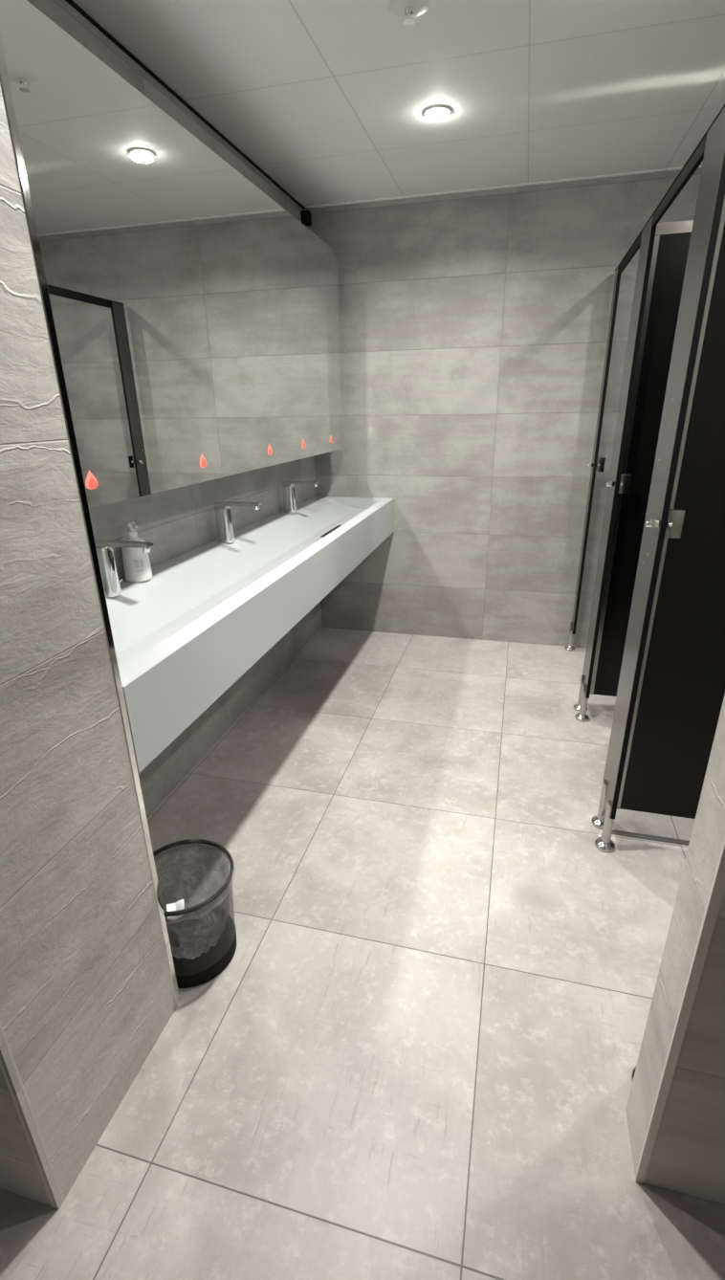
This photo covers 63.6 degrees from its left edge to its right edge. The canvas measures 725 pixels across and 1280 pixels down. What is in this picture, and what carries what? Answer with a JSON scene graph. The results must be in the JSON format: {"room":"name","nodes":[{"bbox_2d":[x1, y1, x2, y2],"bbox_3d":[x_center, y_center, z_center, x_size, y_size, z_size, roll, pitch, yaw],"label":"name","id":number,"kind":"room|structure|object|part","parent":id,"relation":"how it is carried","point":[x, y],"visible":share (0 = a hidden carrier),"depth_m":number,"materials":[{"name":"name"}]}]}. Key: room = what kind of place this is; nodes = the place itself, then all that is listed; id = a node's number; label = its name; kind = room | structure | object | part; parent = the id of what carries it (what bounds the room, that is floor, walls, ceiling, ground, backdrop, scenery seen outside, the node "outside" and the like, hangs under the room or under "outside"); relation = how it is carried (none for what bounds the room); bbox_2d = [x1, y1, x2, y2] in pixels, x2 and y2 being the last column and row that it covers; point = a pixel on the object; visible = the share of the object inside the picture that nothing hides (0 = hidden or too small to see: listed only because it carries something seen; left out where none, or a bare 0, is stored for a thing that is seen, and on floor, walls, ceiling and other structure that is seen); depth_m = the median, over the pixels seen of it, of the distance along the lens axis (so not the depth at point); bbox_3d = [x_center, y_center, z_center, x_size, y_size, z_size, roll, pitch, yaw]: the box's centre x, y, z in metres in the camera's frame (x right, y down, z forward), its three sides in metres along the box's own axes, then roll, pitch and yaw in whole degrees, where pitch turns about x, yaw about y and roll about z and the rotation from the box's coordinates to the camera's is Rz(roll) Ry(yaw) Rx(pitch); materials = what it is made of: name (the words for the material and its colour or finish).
{"room":"public restroom","nodes":[
{"label":"public restroom","id":0,"kind":"room"},
{"bbox_2d":[0,80,176,1209],"bbox_3d":[-1.433,-0.190,1.058,1.875,2.345,0.418,5,22,14],"label":"wall","id":1,"kind":"structure","parent":0,"point":[87,992],"depth_m":0.99,"materials":[{"name":"tile"}]},
{"bbox_2d":[0,1021,64,1208],"bbox_3d":[-0.583,-0.043,0.652,0.014,2.345,0.014,5,22,14],"label":"trim","id":2,"kind":"structure","parent":1,"relation":"attached to","point":[2,1032],"depth_m":0.99,"materials":[{"name":"metal"}]},
{"bbox_2d":[0,32,180,1006],"bbox_3d":[-0.479,-0.190,1.017,0.012,2.345,0.016,5,22,14],"label":"trim","id":3,"kind":"structure","parent":1,"relation":"attached to","point":[4,76],"depth_m":0.97,"materials":[{"name":"metal"}]},
{"bbox_2d":[26,0,321,816],"bbox_3d":[-0.670,-0.706,2.329,0.100,2.345,2.622,5,22,14],"label":"wall","id":4,"kind":"structure","parent":0,"point":[178,521],"depth_m":2.28,"materials":[{"name":"tile"}]},
{"bbox_2d":[0,0,342,508],"bbox_3d":[-0.500,-1.149,2.203,0.220,0.955,2.173,5,22,14],"label":"mirror","id":5,"kind":"object","parent":4,"relation":"attached to","point":[196,319],"visible":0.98,"depth_m":1.60,"materials":[{"name":"clear glass"}]},
{"bbox_2d":[65,0,305,209],"bbox_3d":[-0.635,-1.790,1.891,0.007,0.008,2.610,5,22,14],"label":"trim","id":6,"kind":"structure","parent":4,"relation":"attached to","point":[72,3],"depth_m":1.89,"materials":[{"name":"black metal"}]},
{"bbox_2d":[105,496,394,772],"bbox_3d":[-0.376,-0.304,2.414,0.488,0.201,2.606,5,22,14],"label":"trough","id":7,"kind":"object","parent":4,"relation":"attached to","point":[183,635],"visible":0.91,"depth_m":1.80,"materials":[{"name":"white ceramic"}]},
{"bbox_2d":[94,539,153,596],"bbox_3d":[-0.683,-0.209,1.698,0.194,0.160,0.076,5,22,14],"label":"tap","id":8,"kind":"object","parent":7,"relation":"on","point":[106,560],"visible":0.76,"depth_m":1.68,"materials":[{"name":"silver metal"}]},
{"bbox_3d":[-0.688,-0.273,1.659,0.194,0.014,0.034,5,22,14],"label":"spout","id":9,"kind":"part","parent":8,"relation":"part of","materials":[{"name":"metal"}]},
{"bbox_2d":[121,520,152,582],"bbox_3d":[-0.722,-0.283,1.851,0.079,0.185,0.087,5,22,14],"label":"soap bottle","id":10,"kind":"object","parent":7,"relation":"on","point":[137,566],"visible":0.84,"depth_m":1.83,"materials":[{"name":"white plastic"}]},
{"bbox_2d":[133,558,144,572],"bbox_3d":[-0.700,-0.234,1.834,0.028,0.038,0.002,-16,26,-34],"label":"print","id":11,"kind":"object","parent":10,"relation":"attached to","point":[139,563],"depth_m":1.83},
{"bbox_2d":[213,501,261,543],"bbox_3d":[-0.495,-0.479,2.369,0.194,0.160,0.076,5,22,14],"label":"tap","id":12,"kind":"object","parent":7,"relation":"on","point":[222,509],"visible":1,"depth_m":2.35,"materials":[{"name":"silver metal"}]},
{"bbox_3d":[-0.581,-0.476,2.380,0.022,0.150,0.030,5,22,14],"label":"post","id":13,"kind":"part","parent":12,"relation":"part of","materials":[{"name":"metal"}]},
{"bbox_3d":[-0.499,-0.542,2.331,0.194,0.014,0.034,5,22,14],"label":"spout","id":14,"kind":"part","parent":12,"relation":"part of","materials":[{"name":"metal"}]},
{"bbox_2d":[281,480,319,513],"bbox_3d":[-0.312,-0.740,3.020,0.194,0.160,0.076,5,22,14],"label":"tap","id":15,"kind":"object","parent":7,"relation":"on","point":[288,487],"visible":1,"depth_m":3.00,"materials":[{"name":"silver metal"}]},
{"bbox_3d":[-0.399,-0.737,3.031,0.022,0.150,0.030,5,22,14],"label":"post","id":16,"kind":"part","parent":15,"relation":"part of","materials":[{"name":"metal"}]},
{"bbox_3d":[-0.317,-0.803,2.981,0.194,0.014,0.034,5,22,14],"label":"spout","id":17,"kind":"part","parent":15,"relation":"part of","materials":[{"name":"metal"}]},
{"bbox_2d":[300,209,311,225],"bbox_3d":[-0.294,-2.205,3.054,0.045,0.060,0.050,5,22,14],"label":"junction box","id":18,"kind":"object","parent":4,"relation":"attached to","point":[306,215],"visible":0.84,"depth_m":3.04,"materials":[{"name":"black plastic"}]},
{"bbox_2d":[0,627,724,1279],"bbox_3d":[-0.064,0.899,1.571,4.450,0.100,5.035,5,22,14],"label":"floor","id":19,"kind":"structure","parent":0,"point":[414,1055],"depth_m":1.42,"materials":[{"name":"tile"}]},
{"bbox_2d":[153,838,236,988],"bbox_3d":[-0.458,0.719,1.539,0.257,0.270,0.257,5,22,14],"label":"waste bin","id":20,"kind":"object","parent":19,"relation":"on","point":[184,936],"visible":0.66,"depth_m":1.55,"materials":[{"name":"black metal"}]},
{"bbox_2d":[161,845,228,959],"bbox_3d":[-0.458,0.701,1.532,0.260,0.238,0.260,5,22,14],"label":"liner","id":21,"kind":"object","parent":20,"relation":"in","point":[186,856],"visible":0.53,"depth_m":1.60,"materials":[{"name":"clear plastic"}]},
{"bbox_2d":[166,899,184,920],"bbox_3d":[-0.492,0.712,1.541,0.046,0.035,0.045,-8,23,-17],"label":"paper towel","id":22,"kind":"object","parent":21,"relation":"in","point":[179,905],"visible":0.67,"depth_m":1.54,"materials":[{"name":"white paper"}]},
{"bbox_2d":[564,266,621,651],"bbox_3d":[1.225,-0.838,3.110,0.082,1.955,0.131,5,22,14],"label":"pilaster","id":23,"kind":"object","parent":19,"relation":"on","point":[600,466],"visible":0.99,"depth_m":3.02,"materials":[{"name":"grey metal"}]},
{"bbox_3d":[1.235,-0.909,3.030,0.035,0.072,0.026,5,22,14],"label":"keep plate","id":24,"kind":"part","parent":23,"relation":"part of","materials":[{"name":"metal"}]},
{"bbox_2d":[573,215,656,721],"bbox_3d":[1.028,-0.558,2.410,0.082,1.955,0.213,5,22,14],"label":"pilaster","id":25,"kind":"object","parent":19,"relation":"on","point":[613,484],"visible":1,"depth_m":2.30,"materials":[{"name":"grey metal"}]},
{"bbox_3d":[1.028,-0.613,2.294,0.035,0.072,0.026,5,22,14],"label":"keep plate","id":26,"kind":"part","parent":25,"relation":"part of","materials":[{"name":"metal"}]},
{"bbox_2d":[631,1066,636,1081],"bbox_3d":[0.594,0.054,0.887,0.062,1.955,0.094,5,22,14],"label":"door stop","id":27,"kind":"object","parent":19,"relation":"on","point":[634,1068],"visible":0.1,"depth_m":1.27,"materials":[{"name":"silver metal"}]},
{"bbox_2d":[611,829,689,845],"bbox_3d":[1.509,0.711,1.840,1.365,0.002,0.024,5,22,14],"label":"trim","id":28,"kind":"structure","parent":19,"relation":"on","point":[615,832],"depth_m":1.97,"materials":[{"name":"grey metal"}]},
{"bbox_2d":[591,107,724,852],"bbox_3d":[0.812,-0.248,1.638,0.082,1.955,0.213,5,22,14],"label":"pilaster","id":29,"kind":"object","parent":19,"relation":"on","point":[711,195],"visible":1,"depth_m":1.52,"materials":[{"name":"grey metal"}]},
{"bbox_2d":[615,103,724,274],"bbox_3d":[0.908,-1.306,1.688,0.019,0.039,2.485,5,22,14],"label":"rail","id":30,"kind":"object","parent":29,"relation":"attached to","point":[695,159],"visible":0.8,"depth_m":1.69,"materials":[{"name":"grey metal"}]},
{"bbox_3d":[0.812,-0.303,1.521,0.035,0.072,0.026,5,22,14],"label":"keep plate","id":31,"kind":"part","parent":29,"relation":"part of","materials":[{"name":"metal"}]},
{"bbox_2d":[72,0,724,207],"bbox_3d":[-0.102,-1.373,0.670,4.450,0.100,5.035,5,22,14],"label":"ceiling","id":32,"kind":"structure","parent":0,"point":[329,99],"depth_m":1.90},
{"bbox_2d":[388,0,430,25],"bbox_3d":[0.122,-1.650,1.539,0.110,0.034,0.110,5,22,14],"label":"sprinkler","id":33,"kind":"object","parent":32,"relation":"attached to","point":[408,10],"visible":1,"depth_m":1.53,"materials":[{"name":"white plastic"}]},
{"bbox_2d":[423,105,451,120],"bbox_3d":[0.269,-1.880,2.094,0.098,0.020,0.098,5,22,14],"label":"recessed light","id":34,"kind":"object","parent":32,"relation":"in","point":[436,112],"visible":1,"depth_m":2.07,"materials":[{"name":"white plastic"}]},
{"bbox_2d":[303,167,702,647],"bbox_3d":[1.158,-1.076,3.183,3.170,2.345,0.100,5,22,14],"label":"wall","id":35,"kind":"structure","parent":0,"point":[474,325],"depth_m":3.17,"materials":[{"name":"tile"}]},
{"bbox_2d":[305,164,702,208],"bbox_3d":[1.131,-2.141,2.697,2.956,0.006,0.018,5,22,14],"label":"trim","id":36,"kind":"structure","parent":35,"relation":"attached to","point":[700,165],"depth_m":2.81,"materials":[{"name":"grey metal"}]},
{"bbox_2d":[625,694,724,1205],"bbox_3d":[1.260,-0.031,0.542,1.542,2.345,0.124,5,22,14],"label":"wall","id":37,"kind":"structure","parent":0,"point":[688,1157],"depth_m":0.98,"materials":[{"name":"tile"}]},
{"bbox_2d":[635,837,724,1183],"bbox_3d":[0.504,-0.069,0.672,0.016,2.345,0.008,5,22,14],"label":"trim","id":38,"kind":"structure","parent":37,"relation":"attached to","point":[717,889],"depth_m":0.93,"materials":[{"name":"metal"}]},
{"bbox_3d":[2.302,-0.467,1.597,0.100,2.345,2.611,5,22,14],"label":"wall","id":39,"kind":"structure","parent":0,"visible":0},
{"bbox_2d":[590,220,693,696],"bbox_3d":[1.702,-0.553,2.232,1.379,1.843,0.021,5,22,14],"label":"stall door","id":40,"kind":"structure","parent":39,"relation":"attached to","point":[672,240],"depth_m":2.30,"materials":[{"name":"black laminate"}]},
{"bbox_2d":[617,197,724,818],"bbox_3d":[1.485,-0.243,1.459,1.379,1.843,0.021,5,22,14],"label":"stall door","id":41,"kind":"structure","parent":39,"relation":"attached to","point":[681,689],"depth_m":1.68,"materials":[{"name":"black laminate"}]}
]}

